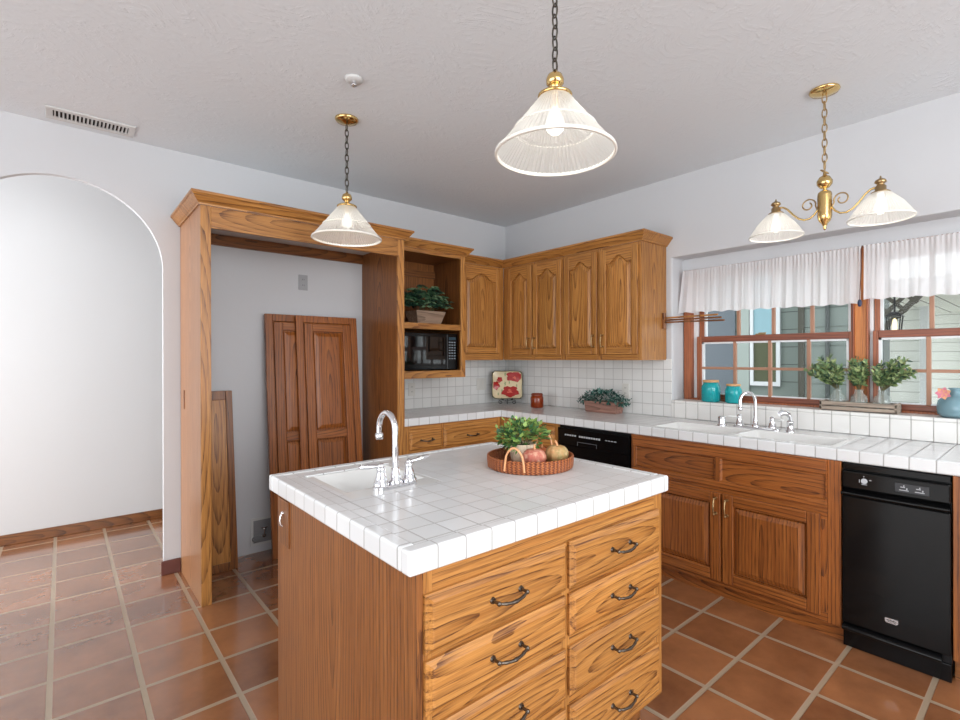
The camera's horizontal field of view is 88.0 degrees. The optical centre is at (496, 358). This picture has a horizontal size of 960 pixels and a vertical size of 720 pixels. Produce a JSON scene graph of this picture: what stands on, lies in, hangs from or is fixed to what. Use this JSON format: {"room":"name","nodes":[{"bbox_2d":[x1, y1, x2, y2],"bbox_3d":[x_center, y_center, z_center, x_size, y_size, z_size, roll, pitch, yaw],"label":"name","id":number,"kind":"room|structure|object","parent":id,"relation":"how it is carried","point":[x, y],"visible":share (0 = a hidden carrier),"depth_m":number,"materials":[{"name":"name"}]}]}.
{"room":"kitchen","nodes":[
{"label":"kitchen","id":0,"kind":"room"},
{"bbox_2d":[0,175,162,535],"bbox_3d":[-3.795,-0.394,3.443,5.000,3.540,0.073,0,0,-41],"label":"wall","id":1,"kind":"structure","parent":0,"point":[81,421],"depth_m":3.86,"materials":[{"name":"white paint"}]},
{"bbox_2d":[0,509,162,546],"bbox_3d":[-3.762,1.317,3.411,4.900,0.078,0.014,0,0,-41],"label":"baseboard","id":2,"kind":"structure","parent":1,"relation":"attached to","point":[22,537],"depth_m":3.85,"materials":[{"name":"brown wood"}]},
{"bbox_2d":[0,110,505,560],"bbox_3d":[-2.344,-0.398,2.900,6.470,3.540,0.040,0,0,-41],"label":"wall","id":3,"kind":"structure","parent":0,"point":[151,181],"depth_m":3.36,"materials":[{"name":"grey paint"}]},
{"bbox_2d":[161,557,180,575],"bbox_3d":[-2.046,1.308,3.122,0.104,0.088,0.014,0,0,-41],"label":"baseboard","id":4,"kind":"structure","parent":3,"relation":"attached to","point":[171,566],"depth_m":3.11,"materials":[{"name":"red"}]},
{"bbox_2d":[250,515,270,546],"bbox_3d":[-1.627,1.205,3.475,0.170,0.190,0.034,0,0,-41],"label":"water supply box","id":5,"kind":"object","parent":3,"relation":"attached to","point":[260,528],"visible":0.8,"depth_m":3.47,"materials":[{"name":"grey plastic"}]},
{"bbox_2d":[299,275,307,289],"bbox_3d":[-1.429,-0.560,3.668,0.066,0.112,0.008,0,0,-41],"label":"wall outlet","id":6,"kind":"object","parent":3,"relation":"attached to","point":[303,279],"visible":1,"depth_m":3.67,"materials":[{"name":"grey plastic"}]},
{"bbox_2d":[408,383,414,395],"bbox_3d":[-0.729,0.266,4.268,0.066,0.112,0.008,0,0,-41],"label":"wall outlet","id":7,"kind":"object","parent":3,"relation":"attached to","point":[411,386],"visible":1,"depth_m":4.26,"materials":[{"name":"white plastic"}]},
{"bbox_2d":[404,237,473,378],"bbox_3d":[-0.622,-0.374,4.040,0.726,1.056,0.493,0,0,-41],"label":"upper cabinet","id":8,"kind":"object","parent":3,"relation":"attached to","point":[428,263],"visible":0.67,"depth_m":4.14,"materials":[{"name":"brown wood"}]},
{"bbox_2d":[404,284,453,323],"bbox_3d":[-0.578,-0.430,3.959,0.528,0.313,0.274,0,0,-41],"label":"potted plant","id":9,"kind":"object","parent":8,"relation":"on","point":[415,316],"visible":0.91,"depth_m":3.92,"materials":[{"name":"green plant"}]},
{"bbox_2d":[404,332,456,369],"bbox_3d":[-0.658,-0.049,4.042,0.580,0.302,0.359,0,0,-41],"label":"microwave oven","id":10,"kind":"object","parent":8,"relation":"in","point":[422,351],"visible":0.72,"depth_m":3.92,"materials":[{"name":"black"}]},
{"bbox_2d":[404,353,505,408],"bbox_3d":[-0.483,0.190,4.494,1.532,0.486,0.008,0,0,-41],"label":"backsplash","id":11,"kind":"structure","parent":3,"relation":"attached to","point":[451,391],"depth_m":4.60,"materials":[{"name":"white tile"}]},
{"bbox_2d":[477,378,485,389],"bbox_3d":[-0.146,0.246,4.778,0.118,0.112,0.009,0,0,-41],"label":"light switch","id":12,"kind":"object","parent":3,"relation":"attached to","point":[481,382],"visible":1,"depth_m":4.78,"materials":[{"name":"white plastic"}]},
{"bbox_2d":[465,254,502,359],"bbox_3d":[-0.228,-0.434,4.465,0.531,0.898,0.373,0,0,-41],"label":"upper cabinet","id":13,"kind":"object","parent":3,"relation":"attached to","point":[483,284],"visible":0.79,"depth_m":4.36,"materials":[{"name":"brown wood"}]},
{"bbox_2d":[0,0,959,226],"bbox_3d":[-0.032,-1.378,0.427,6.800,0.120,6.770,0,0,-41],"label":"ceiling","id":14,"kind":"structure","parent":0,"point":[681,87],"depth_m":2.33,"materials":[{"name":"white paint"}]},
{"bbox_2d":[45,104,135,137],"bbox_3d":[-2.241,-1.308,2.751,0.383,0.010,0.170,0,0,-41],"label":"ceiling vent","id":15,"kind":"object","parent":14,"relation":"in","point":[52,112],"visible":1,"depth_m":2.74,"materials":[{"name":"white metal"}]},
{"bbox_2d":[311,113,381,246],"bbox_3d":[-0.824,-0.985,2.732,0.374,0.663,0.374,0,0,-41],"label":"pendant lamp","id":16,"kind":"object","parent":14,"relation":"hanging from","point":[346,226],"visible":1,"depth_m":2.71,"materials":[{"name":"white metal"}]},
{"bbox_2d":[345,74,362,86],"bbox_3d":[-0.673,-1.300,2.341,0.084,0.033,0.084,0,0,-41],"label":"sprinkler","id":17,"kind":"object","parent":14,"relation":"attached to","point":[354,80],"visible":1,"depth_m":2.33,"materials":[{"name":"white plastic"}]},
{"bbox_2d":[495,0,617,176],"bbox_3d":[0.179,-0.972,1.532,0.374,0.692,0.374,0,0,-41],"label":"pendant lamp","id":18,"kind":"object","parent":14,"relation":"hanging from","point":[556,136],"visible":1,"depth_m":1.58,"materials":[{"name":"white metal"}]},
{"bbox_2d":[749,83,916,242],"bbox_3d":[1.615,-0.977,2.448,0.258,0.691,0.702,0,0,-41],"label":"chandelier","id":19,"kind":"object","parent":14,"relation":"hanging from","point":[882,206],"visible":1,"depth_m":2.42,"materials":[{"name":"white glass"}]},
{"bbox_2d":[0,518,959,719],"bbox_3d":[-0.496,1.408,0.966,6.800,0.120,8.200,0,0,-41],"label":"floor","id":20,"kind":"structure","parent":0,"point":[91,626],"depth_m":2.27,"materials":[{"name":"tile"}]},
{"bbox_2d":[211,390,237,574],"bbox_3d":[-1.795,0.782,3.191,0.205,1.137,0.168,0,0,-41],"label":"oak panel","id":21,"kind":"object","parent":20,"relation":"on","point":[224,521],"visible":0.54,"depth_m":3.21,"materials":[{"name":"brown wood"}]},
{"bbox_2d":[264,314,300,559],"bbox_3d":[-1.386,0.519,3.542,0.460,1.662,0.181,0,0,-41],"label":"door","id":22,"kind":"structure","parent":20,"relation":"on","point":[280,333],"depth_m":3.46,"materials":[{"name":"brown wood"}]},
{"bbox_2d":[170,188,413,606],"bbox_3d":[-1.315,0.225,3.323,1.366,2.250,0.672,0,0,-41],"label":"refrigerator surround","id":23,"kind":"object","parent":20,"relation":"on","point":[383,387],"visible":0.9,"depth_m":3.04,"materials":[{"name":"brown wood"}]},
{"bbox_2d":[295,315,362,469],"bbox_3d":[-1.211,0.520,3.641,0.460,1.659,0.181,0,0,-41],"label":"door","id":24,"kind":"structure","parent":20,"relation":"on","point":[326,347],"depth_m":3.64,"materials":[{"name":"brown wood"}]},
{"bbox_2d":[405,417,499,454],"bbox_3d":[-0.492,0.918,4.046,0.926,0.859,0.651,0,0,-41],"label":"base cabinet","id":25,"kind":"object","parent":20,"relation":"on","point":[430,437],"visible":0.25,"depth_m":3.79,"materials":[{"name":"brown wood"}]},
{"bbox_2d":[278,493,661,719],"bbox_3d":[-0.095,0.918,1.806,1.060,0.858,1.025,0,0,-41],"label":"kitchen island","id":26,"kind":"object","parent":20,"relation":"on","point":[564,622],"visible":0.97,"depth_m":1.42,"materials":[{"name":"oak"},{"name":"white ceramic tile"},{"name":"dark metal"}]},
{"bbox_2d":[269,442,667,576],"bbox_3d":[-0.109,0.459,1.836,1.095,0.059,0.996,0,0,-41],"label":"island countertop","id":27,"kind":"structure","parent":26,"relation":"on","point":[474,509],"depth_m":1.51,"materials":[{"name":"white tile"}]},
{"bbox_2d":[307,464,439,498],"bbox_3d":[-0.445,0.500,1.790,0.338,0.130,0.381,0,0,-41],"label":"bar sink","id":28,"kind":"object","parent":27,"relation":"in","point":[357,483],"visible":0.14,"depth_m":1.89,"materials":[{"name":"white ceramic"}]},
{"bbox_2d":[358,410,428,491],"bbox_3d":[-0.344,0.307,1.682,0.196,0.256,0.184,0,0,6],"label":"bar faucet","id":29,"kind":"object","parent":27,"relation":"on","point":[381,483],"visible":1,"depth_m":1.67,"materials":[{"name":"silver metal"}]},
{"bbox_2d":[487,432,573,475],"bbox_3d":[0.134,0.370,1.997,0.353,0.125,0.348,0,0,-41],"label":"rattan tray","id":30,"kind":"object","parent":27,"relation":"on","point":[499,460],"visible":0.71,"depth_m":1.85,"materials":[{"name":"brown wicker"}]},
{"bbox_2d":[494,415,550,461],"bbox_3d":[0.096,0.327,2.029,0.268,0.195,0.240,0,0,-41],"label":"potted plant","id":31,"kind":"object","parent":30,"relation":"in","point":[511,433],"visible":0.98,"depth_m":2.00,"materials":[{"name":"green plant"}]},
{"bbox_2d":[523,444,545,461],"bbox_3d":[0.146,0.376,1.935,0.094,0.084,0.095,0,0,-41],"label":"pumpkin","id":32,"kind":"object","parent":30,"relation":"in","point":[534,454],"visible":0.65,"depth_m":1.90,"materials":[{"name":"pink food"}]},
{"bbox_2d":[538,444,546,451],"bbox_3d":[0.188,0.389,2.081,0.066,0.062,0.067,0,0,-41],"label":"pumpkin","id":33,"kind":"object","parent":30,"relation":"in","point":[541,447],"visible":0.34,"depth_m":2.07,"materials":[{"name":"orange food"}]},
{"bbox_2d":[545,440,568,460],"bbox_3d":[0.242,0.372,1.996,0.094,0.091,0.095,0,0,-41],"label":"pumpkin","id":34,"kind":"object","parent":30,"relation":"in","point":[556,452],"visible":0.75,"depth_m":1.96,"materials":[{"name":"beige food"}]},
{"bbox_2d":[501,417,560,446],"bbox_3d":[0.446,0.916,4.085,0.656,0.859,0.641,0,0,-41],"label":"base cabinet","id":35,"kind":"object","parent":20,"relation":"on","point":[550,426],"visible":0.06,"depth_m":3.73,"materials":[{"name":"brown wood"}]},
{"bbox_2d":[405,401,959,476],"bbox_3d":[0.831,0.456,2.986,1.523,0.056,3.992,0,0,-41],"label":"countertop","id":36,"kind":"structure","parent":35,"relation":"on","point":[923,456],"depth_m":2.81,"materials":[{"name":"white tile"}]},
{"bbox_2d":[531,393,543,407],"bbox_3d":[0.352,0.367,4.346,0.114,0.124,0.114,0,0,-41],"label":"jar","id":37,"kind":"object","parent":36,"relation":"on","point":[537,400],"visible":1,"depth_m":4.30,"materials":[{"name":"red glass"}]},
{"bbox_2d":[577,388,631,413],"bbox_3d":[0.851,0.328,3.953,0.214,0.204,0.538,0,0,-41],"label":"planter box","id":38,"kind":"object","parent":36,"relation":"on","point":[610,406],"visible":1,"depth_m":3.91,"materials":[{"name":"brown wood"}]},
{"bbox_2d":[727,391,782,430],"bbox_3d":[1.554,0.313,3.013,0.118,0.228,0.329,0,0,-41],"label":"kitchen faucet","id":39,"kind":"object","parent":36,"relation":"on","point":[771,426],"visible":1,"depth_m":3.02,"materials":[{"name":"silver metal"}]},
{"bbox_2d":[650,420,860,446],"bbox_3d":[1.469,0.513,2.928,0.454,0.170,1.020,0,0,-41],"label":"sink","id":40,"kind":"object","parent":36,"relation":"in","point":[830,440],"visible":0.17,"depth_m":2.90,"materials":[{"name":"white ceramic"}]},
{"bbox_2d":[717,416,726,425],"bbox_3d":[1.437,0.398,3.174,0.060,0.060,0.060,0,0,-41],"label":"soap dispenser","id":41,"kind":"object","parent":40,"relation":"on","point":[721,419],"visible":1,"depth_m":3.15,"materials":[{"name":"silver metal"}]},
{"bbox_2d":[778,410,795,432],"bbox_3d":[1.685,0.363,2.890,0.094,0.129,0.051,0,0,4],"label":"sprayer","id":42,"kind":"object","parent":40,"relation":"on","point":[790,424],"visible":1,"depth_m":2.88,"materials":[{"name":"silver metal"}]},
{"bbox_3d":[0.100,0.299,4.743,0.163,0.260,0.171,0,0,1],"label":"easel","id":43,"kind":"object","parent":36,"relation":"on","visible":0},
{"bbox_2d":[492,371,522,398],"bbox_3d":[0.099,0.250,4.721,0.296,0.267,0.074,0,0,1],"label":"decorative plate","id":44,"kind":"object","parent":43,"relation":"on","point":[505,384],"visible":1,"depth_m":4.72,"materials":[{"name":"beige ceramic"}]},
{"bbox_2d":[558,425,631,468],"bbox_3d":[0.875,0.917,3.619,0.602,0.855,0.615,0,0,-41],"label":"dishwasher","id":45,"kind":"object","parent":20,"relation":"on","point":[596,445],"visible":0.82,"depth_m":3.38,"materials":[{"name":"black"}]},
{"bbox_2d":[631,434,843,639],"bbox_3d":[1.445,0.914,2.943,0.656,0.859,1.144,0,0,-41],"label":"base cabinet","id":46,"kind":"object","parent":20,"relation":"on","point":[757,529],"visible":0.85,"depth_m":2.62,"materials":[{"name":"orange wood"}]},
{"bbox_2d":[841,462,954,682],"bbox_3d":[1.955,0.914,2.370,0.620,0.856,0.378,0,0,-41],"label":"trash compactor","id":47,"kind":"object","parent":20,"relation":"on","point":[897,524],"visible":0.99,"depth_m":2.16,"materials":[{"name":"black metal"}]},
{"bbox_2d":[859,476,870,484],"bbox_3d":[1.669,0.555,2.253,0.006,0.039,0.046,0,0,-41],"label":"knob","id":48,"kind":"object","parent":47,"relation":"attached to","point":[863,480],"depth_m":2.25,"materials":[{"name":"grey plastic"}]},
{"bbox_2d":[895,483,928,495],"bbox_3d":[1.779,0.562,2.131,0.002,0.038,0.115,0,0,-41],"label":"switch plate","id":49,"kind":"object","parent":47,"relation":"attached to","point":[901,489],"depth_m":2.13,"materials":[{"name":"grey"}]},
{"bbox_2d":[953,476,959,680],"bbox_3d":[2.258,0.912,2.012,0.656,0.859,0.550,0,0,-41],"label":"base cabinet","id":50,"kind":"object","parent":20,"relation":"on","point":[956,479],"visible":1,"depth_m":2.04,"materials":[{"name":"orange wood"}]},
{"bbox_2d":[505,92,959,469],"bbox_3d":[2.387,0.009,2.579,0.270,2.765,6.770,0,0,-41],"label":"wall","id":51,"kind":"structure","parent":0,"point":[716,209],"depth_m":3.13,"materials":[{"name":"grey paint"}]},
{"bbox_2d":[503,248,563,359],"bbox_3d":[0.397,-0.436,4.350,0.376,0.898,0.722,0,0,-41],"label":"upper cabinet","id":52,"kind":"object","parent":51,"relation":"attached to","point":[533,292],"visible":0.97,"depth_m":4.21,"materials":[{"name":"brown wood"}]},
{"bbox_2d":[506,359,671,416],"bbox_3d":[0.687,0.218,4.314,0.008,0.426,1.804,0,0,-41],"label":"tile backsplash","id":53,"kind":"structure","parent":51,"relation":"attached to","point":[561,383],"depth_m":4.13,"materials":[{"name":"white tile"}]},
{"bbox_2d":[559,228,672,359],"bbox_3d":[0.890,-0.437,3.792,0.384,0.898,0.765,0,0,-41],"label":"upper cabinet","id":54,"kind":"object","parent":51,"relation":"attached to","point":[615,295],"visible":1,"depth_m":3.62,"materials":[{"name":"brown wood"}]},
{"bbox_2d":[662,313,724,328],"bbox_3d":[1.357,-0.274,3.475,0.110,0.115,0.430,0,0,-41],"label":"towel rack","id":55,"kind":"object","parent":54,"relation":"attached to","point":[664,318],"visible":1,"depth_m":3.49,"materials":[{"name":"brown wood"}]},
{"bbox_2d":[622,383,628,397],"bbox_3d":[1.016,0.254,3.925,0.008,0.112,0.066,0,0,-41],"label":"wall outlet","id":56,"kind":"object","parent":51,"relation":"attached to","point":[625,387],"visible":0.95,"depth_m":3.92,"materials":[{"name":"white plastic"}]},
{"bbox_2d":[684,248,854,406],"bbox_3d":[1.794,-0.170,3.363,0.110,0.975,1.066,0,0,-41],"label":"window","id":57,"kind":"structure","parent":51,"relation":"in","point":[696,336],"depth_m":3.32,"materials":[{"name":"brown wood"}]},
{"bbox_2d":[678,246,860,313],"bbox_3d":[1.735,-0.477,3.279,0.086,0.337,1.116,0,0,-41],"label":"window valance","id":58,"kind":"object","parent":57,"relation":"attached to","point":[828,277],"visible":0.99,"depth_m":3.17,"materials":[{"name":"white sheer cotton fabric"}]},
{"bbox_2d":[857,245,863,306],"bbox_3d":[2.075,-0.469,2.833,0.074,0.352,0.022,0,0,-41],"label":"blind cord","id":59,"kind":"object","parent":58,"relation":"hanging from","point":[859,302],"visible":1,"depth_m":2.81,"materials":[{"name":"brown plastic"}]},
{"bbox_2d":[671,399,959,444],"bbox_3d":[2.451,0.364,2.408,0.171,0.126,3.388,0,0,-41],"label":"tile backsplash","id":60,"kind":"structure","parent":51,"relation":"attached to","point":[908,426],"depth_m":2.84,"materials":[{"name":"white tile"}]},
{"bbox_2d":[701,380,720,401],"bbox_3d":[1.496,0.226,3.474,0.124,0.150,0.124,0,0,-41],"label":"jar","id":61,"kind":"object","parent":60,"relation":"on","point":[710,389],"visible":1,"depth_m":3.42,"materials":[{"name":"teal ceramic"}]},
{"bbox_2d":[725,384,741,403],"bbox_3d":[1.597,0.237,3.354,0.106,0.128,0.106,0,0,-41],"label":"jar","id":62,"kind":"object","parent":60,"relation":"on","point":[733,392],"visible":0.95,"depth_m":3.31,"materials":[{"name":"teal ceramic"}]},
{"bbox_2d":[819,399,900,414],"bbox_3d":[2.068,0.274,2.838,0.110,0.056,0.364,0,0,-41],"label":"wooden crate","id":63,"kind":"object","parent":60,"relation":"on","point":[893,408],"visible":1,"depth_m":2.81,"materials":[{"name":"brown wood"}]},
{"bbox_2d":[803,353,845,405],"bbox_3d":[1.951,0.129,2.959,0.108,0.321,0.221,0,0,-41],"label":"potted plant","id":64,"kind":"object","parent":63,"relation":"in","point":[832,376],"visible":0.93,"depth_m":2.93,"materials":[{"name":"green plant"}]},
{"bbox_2d":[847,356,870,402],"bbox_3d":[2.062,0.136,2.833,0.102,0.306,0.117,0,0,-41],"label":"potted plant","id":65,"kind":"object","parent":63,"relation":"in","point":[858,374],"visible":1,"depth_m":2.82,"materials":[{"name":"green plant"}]},
{"bbox_2d":[871,356,916,408],"bbox_3d":[2.167,0.137,2.715,0.110,0.304,0.204,0,0,-41],"label":"potted plant","id":66,"kind":"object","parent":63,"relation":"in","point":[885,378],"visible":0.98,"depth_m":2.71,"materials":[{"name":"green plant"}]},
{"bbox_2d":[935,387,959,417],"bbox_3d":[2.345,0.221,2.529,0.165,0.155,0.164,0,0,-41],"label":"glass jug","id":67,"kind":"object","parent":60,"relation":"on","point":[948,405],"visible":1,"depth_m":2.51,"materials":[{"name":"teal"}]},
{"bbox_2d":[935,387,950,398],"bbox_3d":[2.255,0.176,2.512,0.008,0.065,0.063,0,0,-41],"label":"flower","id":68,"kind":"object","parent":67,"relation":"on","point":[943,393],"depth_m":2.51,"materials":[{"name":"pink plant"}]},
{"bbox_2d":[683,216,959,270],"bbox_3d":[2.189,-0.696,2.909,0.110,0.085,2.285,0,0,-41],"label":"trim","id":69,"kind":"structure","parent":51,"relation":"attached to","point":[947,225],"depth_m":3.00,"materials":[{"name":"grey paint"}]},
{"bbox_2d":[855,246,865,401],"bbox_3d":[2.168,-0.179,2.943,0.100,0.960,0.058,0,0,-41],"label":"trim","id":70,"kind":"structure","parent":51,"relation":"attached to","point":[860,312],"depth_m":2.91,"materials":[{"name":"orange wood"}]},
{"bbox_2d":[866,232,959,414],"bbox_3d":[2.545,-0.172,2.504,0.110,0.975,1.100,0,0,-41],"label":"window","id":71,"kind":"structure","parent":51,"relation":"in","point":[875,332],"depth_m":2.77,"materials":[{"name":"brown wood"}]},
{"bbox_2d":[863,232,959,299],"bbox_3d":[2.470,-0.479,2.426,0.082,0.336,1.109,0,0,-40],"label":"window valance","id":72,"kind":"object","parent":71,"relation":"attached to","point":[929,266],"visible":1,"depth_m":2.66,"materials":[{"name":"white fabric"}]},
{"label":"outside","id":73,"kind":"structure","parent":0,"visible":0},
{"bbox_3d":[6.464,1.554,8.579,13.700,0.150,15.000,0,0,-41],"label":"ground","id":74,"kind":"structure","parent":73,"visible":0},
{"bbox_2d":[705,299,889,401],"bbox_3d":[2.386,-0.235,7.009,1.500,3.450,5.200,0,0,-41],"label":"neighbouring wing","id":75,"kind":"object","parent":74,"relation":"on","point":[828,318],"visible":0.22,"depth_m":6.00},
{"bbox_2d":[753,308,771,334],"bbox_3d":[3.299,-0.712,6.161,0.010,0.900,0.220,0,0,-41],"label":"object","id":76,"kind":"object","parent":75,"relation":"hanging from","point":[762,318],"depth_m":6.16,"materials":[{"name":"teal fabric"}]},
{"bbox_2d":[884,297,904,329],"bbox_3d":[3.719,-0.483,4.635,0.216,0.474,0.132,0,0,-41],"label":"lantern","id":77,"kind":"object","parent":75,"relation":"attached to","point":[894,313],"visible":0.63,"depth_m":4.60,"materials":[{"name":"black metal"}]},
{"bbox_2d":[884,296,922,329],"bbox_3d":[3.984,-0.496,4.762,0.310,0.565,0.487,0,0,-41],"label":"bracket","id":78,"kind":"object","parent":75,"relation":"attached to","point":[912,300],"visible":0.23,"depth_m":4.71,"materials":[{"name":"grey metal"}]},
{"bbox_2d":[890,294,959,403],"bbox_3d":[8.092,0.301,5.687,6.050,2.350,6.500,0,0,-41],"label":"porch","id":79,"kind":"object","parent":74,"relation":"on","point":[945,351],"visible":0.33,"depth_m":7.83,"materials":[{"name":"white wood"}]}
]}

